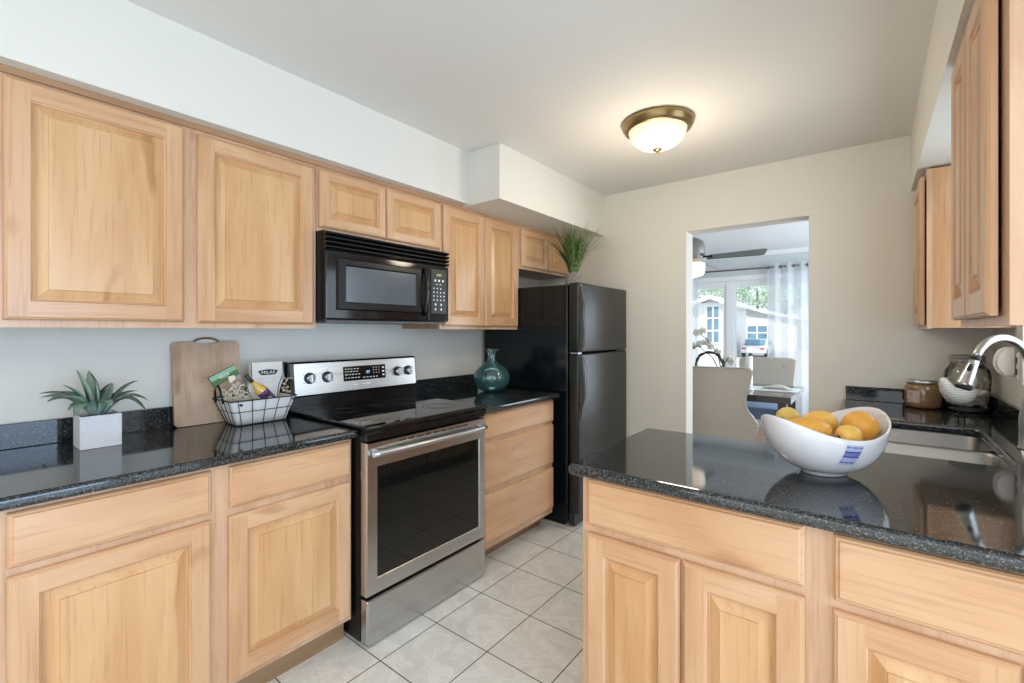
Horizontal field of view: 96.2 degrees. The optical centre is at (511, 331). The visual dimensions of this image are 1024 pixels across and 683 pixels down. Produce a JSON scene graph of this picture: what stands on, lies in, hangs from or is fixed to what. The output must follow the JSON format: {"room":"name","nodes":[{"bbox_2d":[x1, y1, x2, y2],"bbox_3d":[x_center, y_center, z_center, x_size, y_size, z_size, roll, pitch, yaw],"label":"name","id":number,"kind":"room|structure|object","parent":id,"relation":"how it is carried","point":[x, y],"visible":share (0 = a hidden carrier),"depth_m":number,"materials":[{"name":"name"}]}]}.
{"room":"kitchen","nodes":[
{"label":"kitchen","id":0,"kind":"room"},
{"bbox_2d":[0,277,538,423],"bbox_3d":[-1.636,0.103,1.901,0.100,2.453,5.978,0,0,38],"label":"wall","id":1,"kind":"structure","parent":0,"point":[34,361],"depth_m":1.96,"materials":[{"name":"paint"}]},
{"bbox_2d":[0,406,174,449],"bbox_3d":[-1.843,0.371,1.537,0.020,0.088,2.050,0,0,38],"label":"backsplash","id":2,"kind":"structure","parent":1,"relation":"attached to","point":[48,431],"depth_m":1.71,"materials":[{"name":"black stone"}]},
{"bbox_2d":[0,72,315,328],"bbox_3d":[-1.369,-0.400,1.856,0.372,0.776,1.024,0,0,38],"label":"upper cabinet","id":3,"kind":"object","parent":1,"relation":"attached to","point":[111,216],"visible":0.99,"depth_m":1.62,"materials":[{"name":"brown wood"}]},
{"bbox_2d":[0,0,468,204],"bbox_3d":[-1.854,-0.962,1.202,0.418,0.323,4.609,0,0,38],"label":"soffit","id":4,"kind":"structure","parent":1,"relation":"attached to","point":[123,50],"depth_m":1.76,"materials":[{"name":"paint"}]},
{"bbox_2d":[316,166,439,250],"bbox_3d":[-0.811,-0.630,2.569,0.372,0.315,0.780,0,0,38],"label":"upper cabinet","id":5,"kind":"object","parent":1,"relation":"attached to","point":[345,204],"visible":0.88,"depth_m":2.39,"materials":[{"name":"brown wood"}]},
{"bbox_2d":[316,230,448,324],"bbox_3d":[-0.768,-0.256,2.537,0.478,0.428,0.780,0,0,38],"label":"microwave oven","id":6,"kind":"object","parent":5,"relation":"attached to","point":[360,280],"visible":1,"depth_m":2.33,"materials":[{"name":"black metal"}]},
{"bbox_2d":[435,279,443,310],"bbox_3d":[-0.423,-0.209,2.664,0.001,0.178,0.085,0,0,38],"label":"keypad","id":7,"kind":"object","parent":6,"relation":"attached to","point":[435,279],"depth_m":2.67,"materials":[{"name":"black plastic"}]},
{"bbox_2d":[416,374,474,392],"bbox_3d":[-0.497,0.371,3.257,0.020,0.088,0.738,0,0,38],"label":"backsplash","id":8,"kind":"structure","parent":1,"relation":"attached to","point":[450,382],"depth_m":3.26,"materials":[{"name":"black stone"}]},
{"bbox_2d":[402,203,518,329],"bbox_3d":[-0.326,-0.400,3.190,0.372,0.776,0.791,0,0,38],"label":"upper cabinet","id":9,"kind":"object","parent":1,"relation":"attached to","point":[483,268],"visible":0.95,"depth_m":3.03,"materials":[{"name":"brown wood"}]},
{"bbox_2d":[463,143,604,238],"bbox_3d":[0.085,-0.958,3.480,0.666,0.331,1.369,0,0,38],"label":"soffit","id":10,"kind":"structure","parent":1,"relation":"attached to","point":[505,183],"depth_m":3.04,"materials":[{"name":"paint"}]},
{"bbox_2d":[519,226,567,279],"bbox_3d":[0.154,-0.626,3.803,0.372,0.323,0.759,0,0,38],"label":"upper cabinet","id":11,"kind":"object","parent":1,"relation":"attached to","point":[535,264],"visible":0.62,"depth_m":3.62,"materials":[{"name":"brown wood"}]},
{"bbox_3d":[-2.005,-0.400,1.044,0.372,0.776,1.033,0,0,38],"label":"upper cabinet","id":12,"kind":"object","parent":1,"relation":"attached to","visible":0},
{"bbox_2d":[0,63,566,238],"bbox_3d":[-0.834,-0.789,2.265,0.012,0.022,4.400,0,0,38],"label":"trim","id":13,"kind":"structure","parent":12,"relation":"attached to","point":[4,68],"depth_m":1.80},
{"bbox_2d":[268,426,767,682],"bbox_3d":[1.063,1.355,2.171,6.200,0.050,9.930,0,0,38],"label":"floor","id":14,"kind":"structure","parent":0,"point":[521,621],"depth_m":2.01,"materials":[{"name":"tile"}]},
{"bbox_2d":[0,439,350,682],"bbox_3d":[-1.257,0.891,1.747,0.683,0.878,1.032,0,0,38],"label":"base cabinet","id":15,"kind":"object","parent":14,"relation":"on","point":[239,572],"visible":0.95,"depth_m":1.48,"materials":[{"name":"brown wood"}]},
{"bbox_2d":[0,416,357,511],"bbox_3d":[-1.565,0.433,1.333,0.707,0.034,2.071,0,0,38],"label":"countertop","id":16,"kind":"structure","parent":15,"relation":"on","point":[31,475],"depth_m":1.55,"materials":[{"name":"black stone"}]},
{"bbox_2d":[39,370,146,450],"bbox_3d":[-1.502,0.275,1.658,0.290,0.280,0.282,0,0,38],"label":"agave","id":17,"kind":"object","parent":16,"relation":"on","point":[100,426],"visible":1,"depth_m":1.64,"materials":[{"name":"plant"}]},
{"bbox_2d":[73,410,121,450],"bbox_3d":[-1.511,0.357,1.675,0.114,0.115,0.114,0,0,38],"label":"pot","id":18,"kind":"object","parent":16,"relation":"on","point":[96,428],"depth_m":1.64,"materials":[{"name":"white ceramic"}]},
{"bbox_2d":[171,337,241,427],"bbox_3d":[-1.379,0.222,2.084,0.058,0.388,0.269,0,0,38],"label":"cutting board","id":19,"kind":"object","parent":16,"relation":"on","point":[192,363],"visible":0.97,"depth_m":2.05,"materials":[{"name":"brown wood"}]},
{"bbox_2d":[212,378,296,426],"bbox_3d":[-1.176,0.322,2.107,0.218,0.187,0.328,0,0,38],"label":"wire basket","id":20,"kind":"object","parent":16,"relation":"on","point":[237,413],"visible":0.95,"depth_m":2.04,"materials":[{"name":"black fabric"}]},
{"bbox_2d":[208,365,252,401],"bbox_3d":[-1.242,0.253,2.027,0.049,0.209,0.178,0,0,38],"label":"bag","id":21,"kind":"object","parent":20,"relation":"in","point":[229,373],"visible":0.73,"depth_m":2.02,"materials":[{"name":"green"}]},
{"bbox_2d":[244,374,275,397],"bbox_3d":[-1.141,0.269,2.091,0.056,0.159,0.143,0,0,38],"label":"sauce bottle","id":22,"kind":"object","parent":20,"relation":"in","point":[261,390],"visible":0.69,"depth_m":2.07,"materials":[{"name":"yellow glass"}]},
{"bbox_2d":[246,361,283,398],"bbox_3d":[-1.183,0.261,2.204,0.044,0.225,0.168,0,0,38],"label":"pouch","id":23,"kind":"object","parent":20,"relation":"in","point":[270,374],"visible":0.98,"depth_m":2.20,"materials":[{"name":"white paper"}]},
{"bbox_2d":[281,377,292,393],"bbox_3d":[-1.103,0.268,2.250,0.046,0.086,0.054,0,0,-40],"label":"bag","id":24,"kind":"object","parent":20,"relation":"in","point":[286,380],"visible":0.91,"depth_m":2.24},
{"bbox_2d":[280,355,487,646],"bbox_3d":[-0.640,0.742,2.394,0.762,1.176,0.782,0,0,38],"label":"range","id":25,"kind":"object","parent":14,"relation":"on","point":[417,462],"visible":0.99,"depth_m":2.18,"materials":[{"name":"silver metal"}]},
{"bbox_2d":[345,366,383,378],"bbox_3d":[-0.821,0.231,2.572,0.006,0.055,0.251,0,0,38],"label":"control panel","id":26,"kind":"object","parent":25,"relation":"attached to","point":[351,372],"depth_m":2.57,"materials":[{"name":"black plastic"}]},
{"bbox_2d":[294,396,486,433],"bbox_3d":[-0.627,0.417,2.396,0.660,0.036,0.756,0,0,38],"label":"cooktop","id":27,"kind":"object","parent":25,"relation":"in","point":[382,414],"depth_m":2.28,"materials":[{"name":"black glass"}]},
{"bbox_2d":[481,399,552,555],"bbox_3d":[-0.224,0.891,3.031,0.728,0.878,0.730,0,0,38],"label":"base cabinet","id":28,"kind":"object","parent":14,"relation":"on","point":[518,441],"visible":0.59,"depth_m":2.77,"materials":[{"name":"brown wood"}]},
{"bbox_2d":[416,385,559,412],"bbox_3d":[-0.208,0.433,3.026,0.757,0.034,0.746,0,0,38],"label":"countertop","id":29,"kind":"structure","parent":28,"relation":"on","point":[507,398],"depth_m":2.92,"materials":[{"name":"black stone"}]},
{"bbox_2d":[473,349,509,391],"bbox_3d":[-0.140,0.270,3.188,0.254,0.288,0.254,0,0,38],"label":"glass vase","id":30,"kind":"object","parent":29,"relation":"on","point":[493,364],"visible":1,"depth_m":3.26,"materials":[{"name":"teal glass"}]},
{"bbox_2d":[485,282,625,525],"bbox_3d":[0.362,0.501,3.613,0.879,1.658,0.766,0,0,38],"label":"refrigerator","id":31,"kind":"object","parent":14,"relation":"on","point":[566,340],"visible":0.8,"depth_m":3.23,"materials":[{"name":"black metal"}]},
{"bbox_2d":[565,272,581,284],"bbox_3d":[0.429,-0.362,3.219,0.119,0.085,0.119,0,0,38],"label":"pot","id":32,"kind":"object","parent":31,"relation":"on","point":[570,277],"depth_m":3.17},
{"bbox_2d":[540,221,609,284],"bbox_3d":[0.457,-0.546,3.213,0.542,0.452,0.487,0,0,-11],"label":"potted grass","id":33,"kind":"object","parent":31,"relation":"on","point":[573,255],"depth_m":3.17,"materials":[{"name":"green plant"}]},
{"bbox_2d":[583,477,818,682],"bbox_3d":[0.645,0.891,1.486,0.623,0.878,0.605,0,0,38],"label":"base cabinet","id":34,"kind":"object","parent":14,"relation":"on","point":[676,590],"visible":0.84,"depth_m":1.23,"materials":[{"name":"brown wood"}]},
{"bbox_2d":[693,366,758,440],"bbox_3d":[1.872,0.820,4.248,0.726,1.020,0.683,0,0,28],"label":"wingback chair","id":35,"kind":"object","parent":14,"relation":"on","point":[720,409],"visible":0.42,"depth_m":3.98,"materials":[{"name":"beige fabric"}]},
{"bbox_2d":[739,357,796,419],"bbox_3d":[2.853,0.820,5.244,0.598,1.020,0.656,0,0,40],"label":"tufted chair","id":36,"kind":"object","parent":14,"relation":"on","point":[766,370],"visible":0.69,"depth_m":5.32,"materials":[{"name":"beige fabric"}]},
{"bbox_2d":[747,383,803,409],"bbox_3d":[2.233,0.953,4.741,1.235,0.755,1.020,0,0,38],"label":"dining table","id":37,"kind":"object","parent":14,"relation":"on","point":[782,399],"visible":0.17,"depth_m":4.17,"materials":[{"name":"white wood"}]},
{"bbox_2d":[695,351,724,366],"bbox_3d":[2.014,0.387,4.684,0.286,0.375,0.060,0,0,38],"label":"ring sculpture","id":38,"kind":"object","parent":37,"relation":"on","point":[718,355],"visible":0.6,"depth_m":4.66,"materials":[{"name":"brown metal"}]},
{"bbox_2d":[745,356,754,389],"bbox_3d":[2.324,0.405,4.505,0.110,0.340,0.110,0,0,38],"label":"pillar candle","id":39,"kind":"object","parent":37,"relation":"on","point":[748,359],"visible":0.59,"depth_m":4.48,"materials":[{"name":"white wax"}]},
{"bbox_2d":[753,386,800,392],"bbox_3d":[2.310,0.573,4.757,1.136,0.004,0.340,0,0,38],"label":"table runner","id":40,"kind":"object","parent":37,"relation":"on","point":[754,387],"visible":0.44,"depth_m":4.50,"materials":[{"name":"white fabric"}]},
{"bbox_2d":[693,327,735,366],"bbox_3d":[2.052,0.263,4.813,0.579,0.612,0.222,0,0,38],"label":"potted orchid","id":41,"kind":"object","parent":40,"relation":"on","point":[727,358],"visible":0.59,"depth_m":4.80,"materials":[{"name":"white plant"}]},
{"bbox_2d":[761,384,792,390],"bbox_3d":[2.621,0.546,4.539,0.219,0.050,0.285,0,0,-43],"label":"cloth napkin","id":42,"kind":"object","parent":40,"relation":"on","point":[779,386],"visible":1,"depth_m":4.47,"materials":[{"name":"white fabric"}]},
{"bbox_2d":[819,529,1023,682],"bbox_3d":[1.128,0.891,1.108,0.604,0.878,0.605,0,0,38],"label":"base cabinet","id":43,"kind":"object","parent":14,"relation":"on","point":[888,613],"visible":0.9,"depth_m":0.96,"materials":[{"name":"brown wood"}]},
{"bbox_2d":[891,427,997,455],"bbox_3d":[1.801,0.891,1.990,0.635,0.878,1.594,0,0,38],"label":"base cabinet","id":44,"kind":"object","parent":14,"relation":"on","point":[891,427],"visible":0.02,"depth_m":2.53,"materials":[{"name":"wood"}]},
{"bbox_2d":[568,399,1023,573],"bbox_3d":[1.353,0.433,1.937,1.274,0.034,2.232,0,0,38],"label":"countertop","id":45,"kind":"structure","parent":44,"relation":"on","point":[963,511],"depth_m":1.25,"materials":[{"name":"black stone"}]},
{"bbox_2d":[761,407,890,476],"bbox_3d":[0.921,0.323,1.357,0.361,0.184,0.271,0,0,-12],"label":"fruit bowl","id":46,"kind":"object","parent":45,"relation":"on","point":[816,453],"visible":0.89,"depth_m":1.26,"materials":[{"name":"white ceramic"}]},
{"bbox_2d":[776,407,800,419],"bbox_3d":[0.849,0.266,1.414,0.081,0.063,0.064,0,0,-35],"label":"fruit","id":47,"kind":"object","parent":46,"relation":"in","point":[787,413],"visible":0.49,"depth_m":1.39,"materials":[{"name":"yellow food"}]},
{"bbox_2d":[803,410,837,431],"bbox_3d":[0.932,0.278,1.395,0.113,0.074,0.077,0,0,-12],"label":"fruit","id":48,"kind":"object","parent":46,"relation":"in","point":[825,416],"visible":0.48,"depth_m":1.37,"materials":[{"name":"food"}]},
{"bbox_2d":[834,425,862,440],"bbox_3d":[0.955,0.298,1.303,0.077,0.064,0.062,0,0,-18],"label":"fruit","id":49,"kind":"object","parent":46,"relation":"in","point":[849,432],"visible":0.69,"depth_m":1.28,"materials":[{"name":"yellow food"}]},
{"bbox_2d":[840,411,879,440],"bbox_3d":[1.034,0.284,1.365,0.095,0.091,0.094,0,0,-29],"label":"fruit","id":50,"kind":"object","parent":46,"relation":"in","point":[869,426],"visible":0.59,"depth_m":1.33,"materials":[{"name":"food"}]},
{"bbox_2d":[904,379,942,408],"bbox_3d":[2.238,0.340,2.500,0.156,0.148,0.156,0,0,38],"label":"honey jar","id":51,"kind":"object","parent":45,"relation":"on","point":[918,393],"visible":0.91,"depth_m":2.45,"materials":[{"name":"brown glass"}]},
{"bbox_2d":[884,428,1008,466],"bbox_3d":[1.603,0.538,1.809,0.439,0.171,0.759,0,0,38],"label":"sink","id":52,"kind":"object","parent":45,"relation":"in","point":[945,446],"visible":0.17,"depth_m":1.87,"materials":[{"name":"metal"}]},
{"bbox_2d":[889,428,992,452],"bbox_3d":[1.731,0.538,1.974,0.439,0.171,0.342,0,0,38],"label":"basin","id":53,"kind":"object","parent":52,"relation":"in","point":[906,436],"depth_m":2.04,"materials":[{"name":"silver metal"}]},
{"bbox_2d":[884,442,1008,466],"bbox_3d":[1.492,0.538,1.667,0.439,0.171,0.399,0,0,38],"label":"basin","id":54,"kind":"object","parent":52,"relation":"in","point":[968,456],"depth_m":1.77,"materials":[{"name":"silver metal"}]},
{"bbox_2d":[938,376,986,416],"bbox_3d":[2.192,0.313,2.230,0.225,0.204,0.088,0,0,3],"label":"bird figurine","id":55,"kind":"object","parent":45,"relation":"on","point":[952,394],"visible":0.73,"depth_m":2.21,"materials":[{"name":"white ceramic"}]},
{"bbox_2d":[943,354,991,412],"bbox_3d":[2.374,0.269,2.396,0.180,0.292,0.180,0,0,38],"label":"glass canister","id":56,"kind":"object","parent":45,"relation":"on","point":[954,359],"visible":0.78,"depth_m":2.38,"materials":[{"name":"clear glass"}]},
{"bbox_2d":[965,402,974,406],"bbox_3d":[2.339,0.372,2.347,0.038,0.032,0.034,0,0,42],"label":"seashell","id":57,"kind":"object","parent":56,"relation":"in","point":[971,404],"visible":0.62,"depth_m":2.33,"materials":[{"name":"brown"}]},
{"bbox_2d":[973,398,981,402],"bbox_3d":[2.366,0.353,2.335,0.034,0.028,0.038,0,0,16],"label":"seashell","id":58,"kind":"object","parent":56,"relation":"in","point":[977,400],"visible":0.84,"depth_m":2.32,"materials":[{"name":"brown"}]},
{"bbox_2d":[977,382,985,387],"bbox_3d":[2.390,0.276,2.344,0.042,0.035,0.033,0,0,23],"label":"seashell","id":59,"kind":"object","parent":56,"relation":"in","point":[983,385],"visible":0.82,"depth_m":2.33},
{"bbox_2d":[976,400,987,406],"bbox_3d":[2.390,0.366,2.334,0.034,0.034,0.039,0,0,-4],"label":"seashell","id":60,"kind":"object","parent":56,"relation":"in","point":[982,403],"visible":0.91,"depth_m":2.32,"materials":[{"name":"brown"}]},
{"bbox_2d":[977,395,987,400],"bbox_3d":[2.390,0.337,2.334,0.035,0.029,0.037,0,0,-30],"label":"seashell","id":61,"kind":"object","parent":56,"relation":"in","point":[983,397],"visible":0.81,"depth_m":2.33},
{"bbox_2d":[954,334,1023,449],"bbox_3d":[1.735,0.214,1.625,0.295,0.404,0.062,0,0,4],"label":"kitchen faucet","id":62,"kind":"object","parent":45,"relation":"on","point":[965,381],"visible":1,"depth_m":1.62,"materials":[{"name":"silver metal"}]},
{"bbox_3d":[0.867,0.360,1.346,0.092,0.072,0.072,0,0,-29],"label":"fruit","id":63,"kind":"object","parent":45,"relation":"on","visible":0},
{"bbox_2d":[788,417,832,435],"bbox_3d":[0.847,0.286,1.324,0.158,0.074,0.082,0,0,-9],"label":"fruit","id":64,"kind":"object","parent":63,"relation":"on","point":[815,424],"visible":0.48,"depth_m":1.30,"materials":[{"name":"food"}]},
{"bbox_2d":[126,0,937,195],"bbox_3d":[0.306,-1.163,0.318,5.110,0.080,6.078,0,0,38],"label":"ceiling","id":65,"kind":"structure","parent":0,"point":[555,83],"depth_m":1.94,"materials":[{"name":"paint"}]},
{"bbox_2d":[622,106,694,154],"bbox_3d":[0.781,-1.036,2.468,0.374,0.173,0.374,0,0,38],"label":"ceiling lamp","id":66,"kind":"object","parent":65,"relation":"attached to","point":[658,129],"visible":1,"depth_m":2.36,"materials":[{"name":"white glass"}]},
{"bbox_2d":[693,220,808,255],"bbox_3d":[2.590,-1.160,4.934,5.200,0.080,3.697,0,0,38],"label":"ceiling","id":67,"kind":"structure","parent":0,"point":[794,234],"depth_m":5.55,"materials":[{"name":"paint"}]},
{"bbox_2d":[693,237,767,277],"bbox_3d":[1.752,-0.820,4.495,1.011,0.599,1.011,0,0,-6],"label":"ceiling fan","id":68,"kind":"object","parent":67,"relation":"hanging from","point":[698,245],"visible":0.38,"depth_m":4.37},
{"bbox_2d":[699,251,808,425],"bbox_3d":[3.710,0.105,6.366,5.200,2.450,0.140,0,0,38],"label":"wall","id":69,"kind":"structure","parent":0,"point":[754,261],"depth_m":6.54,"materials":[{"name":"paint"}]},
{"bbox_2d":[699,274,767,366],"bbox_3d":[3.284,0.120,6.632,2.660,1.840,0.114,0,0,38],"label":"window","id":70,"kind":"structure","parent":69,"relation":"in","point":[732,283],"depth_m":6.70,"materials":[{"name":"white paint"}]},
{"bbox_2d":[702,247,808,260],"bbox_3d":[3.662,-1.089,6.305,5.000,0.059,0.014,0,0,38],"label":"trim","id":71,"kind":"structure","parent":69,"relation":"attached to","point":[802,249],"depth_m":6.27,"materials":[{"name":"white paint"}]},
{"bbox_2d":[705,264,808,272],"bbox_3d":[3.197,-0.875,6.603,2.853,0.056,0.116,0,0,38],"label":"curtain rod","id":72,"kind":"object","parent":69,"relation":"attached to","point":[796,264],"visible":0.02,"depth_m":6.46,"materials":[{"name":"grey metal"}]},
{"bbox_2d":[693,277,698,365],"bbox_3d":[2.478,0.188,7.127,0.821,2.225,0.076,0,0,38],"label":"sheer curtain","id":73,"kind":"object","parent":72,"relation":"hanging from","point":[695,280],"visible":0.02,"depth_m":6.92,"materials":[{"name":"white fabric"}]},
{"bbox_2d":[767,261,808,416],"bbox_3d":[3.838,0.188,6.062,0.836,2.225,0.076,0,0,38],"label":"sheer curtain","id":74,"kind":"object","parent":72,"relation":"hanging from","point":[788,286],"visible":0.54,"depth_m":6.14,"materials":[{"name":"white fabric"}]},
{"bbox_2d":[539,135,993,437],"bbox_3d":[2.226,0.064,2.773,5.110,2.533,0.155,0,0,38],"label":"wall","id":75,"kind":"structure","parent":0,"point":[856,201],"depth_m":2.92,"materials":[{"name":"paint"}]},
{"bbox_2d":[846,386,993,407],"bbox_3d":[2.288,0.374,2.611,0.631,0.082,0.019,0,0,38],"label":"backsplash","id":76,"kind":"structure","parent":75,"relation":"attached to","point":[891,395],"depth_m":2.71,"materials":[{"name":"black stone"}]},
{"bbox_2d":[994,326,1023,407],"bbox_3d":[1.904,0.103,1.506,0.120,2.453,2.238,0,0,38],"label":"wall","id":77,"kind":"structure","parent":0,"point":[1010,389],"depth_m":2.14,"materials":[{"name":"paint"}]},
{"bbox_2d":[911,0,974,190],"bbox_3d":[1.725,-0.962,1.645,0.334,0.323,2.238,0,0,38],"label":"soffit","id":78,"kind":"structure","parent":77,"relation":"attached to","point":[931,128],"depth_m":1.72,"materials":[{"name":"paint"}]},
{"bbox_2d":[913,165,1015,328],"bbox_3d":[2.269,-0.400,2.335,0.322,0.776,0.474,0,0,38],"label":"upper cabinet","id":79,"kind":"object","parent":77,"relation":"attached to","point":[932,197],"visible":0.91,"depth_m":2.22,"materials":[{"name":"brown wood"}]},
{"bbox_2d":[951,0,1023,326],"bbox_3d":[1.271,-0.400,1.059,0.322,0.776,0.625,0,0,38],"label":"upper cabinet","id":80,"kind":"object","parent":77,"relation":"attached to","point":[987,76],"visible":1,"depth_m":0.97,"materials":[{"name":"brown wood"}]},
{"bbox_2d":[993,347,1014,376],"bbox_3d":[2.219,0.137,2.073,0.064,0.132,0.032,0,0,38],"label":"plug","id":81,"kind":"object","parent":77,"relation":"attached to","point":[1004,357],"visible":1,"depth_m":2.06,"materials":[{"name":"beige plastic"}]},
{"bbox_2d":[991,395,1019,428],"bbox_3d":[1.859,0.374,1.565,0.020,0.082,2.156,0,0,38],"label":"backsplash","id":82,"kind":"structure","parent":77,"relation":"attached to","point":[1007,411],"depth_m":2.13,"materials":[{"name":"black stone"}]},
{"bbox_2d":[1014,352,1019,379],"bbox_3d":[2.239,0.155,2.038,0.008,0.120,0.080,0,0,38],"label":"wall outlet","id":83,"kind":"object","parent":77,"relation":"attached to","point":[1017,355],"visible":0.88,"depth_m":2.02,"materials":[{"name":"white paint"}]},
{"label":"outside","id":84,"kind":"structure","parent":0,"visible":0},
{"bbox_2d":[699,353,763,366],"bbox_3d":[30.046,1.980,38.409,120.000,0.001,82.470,0,0,38],"label":"ground","id":85,"kind":"structure","parent":84,"point":[702,361],"depth_m":31.01,"materials":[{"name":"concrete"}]},
{"bbox_2d":[699,288,722,298],"bbox_3d":[21.286,-2.212,51.994,6.037,8.397,5.317,0,0,38],"label":"tree","id":86,"kind":"object","parent":85,"relation":"on","point":[704,290],"visible":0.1,"depth_m":50.38,"materials":[{"name":"green plant"}]},
{"bbox_2d":[699,295,752,357],"bbox_3d":[16.935,-0.328,36.954,2.808,4.617,9.100,0,0,38],"label":"house","id":87,"kind":"structure","parent":85,"relation":"on","point":[710,307],"depth_m":34.00,"materials":[{"name":"white"}]},
{"bbox_2d":[706,287,751,301],"bbox_3d":[34.830,-3.935,74.008,7.154,11.844,6.358,0,0,38],"label":"tree","id":88,"kind":"object","parent":85,"relation":"on","point":[745,287],"visible":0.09,"depth_m":72.97,"materials":[{"name":"green plant"}]},
{"bbox_2d":[737,286,767,308],"bbox_3d":[31.981,-3.184,60.025,6.610,10.341,5.818,0,0,38],"label":"tree","id":89,"kind":"object","parent":85,"relation":"on","point":[758,300],"visible":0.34,"depth_m":59.84,"materials":[{"name":"green plant"}]},
{"bbox_2d":[741,339,767,356],"bbox_3d":[19.293,1.290,36.007,1.740,1.379,4.057,0,0,38],"label":"parked car","id":90,"kind":"object","parent":85,"relation":"on","point":[759,346],"visible":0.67,"depth_m":34.77,"materials":[{"name":"white metal"}]},
{"bbox_2d":[746,308,767,338],"bbox_3d":[29.224,-0.374,51.347,6.517,4.708,10.100,0,0,38],"label":"house","id":91,"kind":"structure","parent":85,"relation":"on","point":[756,321],"depth_m":48.49,"materials":[{"name":"white"}]},
{"bbox_2d":[758,288,767,309],"bbox_3d":[39.234,-2.942,65.969,6.708,9.857,5.804,0,0,44],"label":"tree","id":92,"kind":"object","parent":85,"relation":"on","point":[762,288],"visible":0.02,"depth_m":67.43,"materials":[{"name":"green plant"}]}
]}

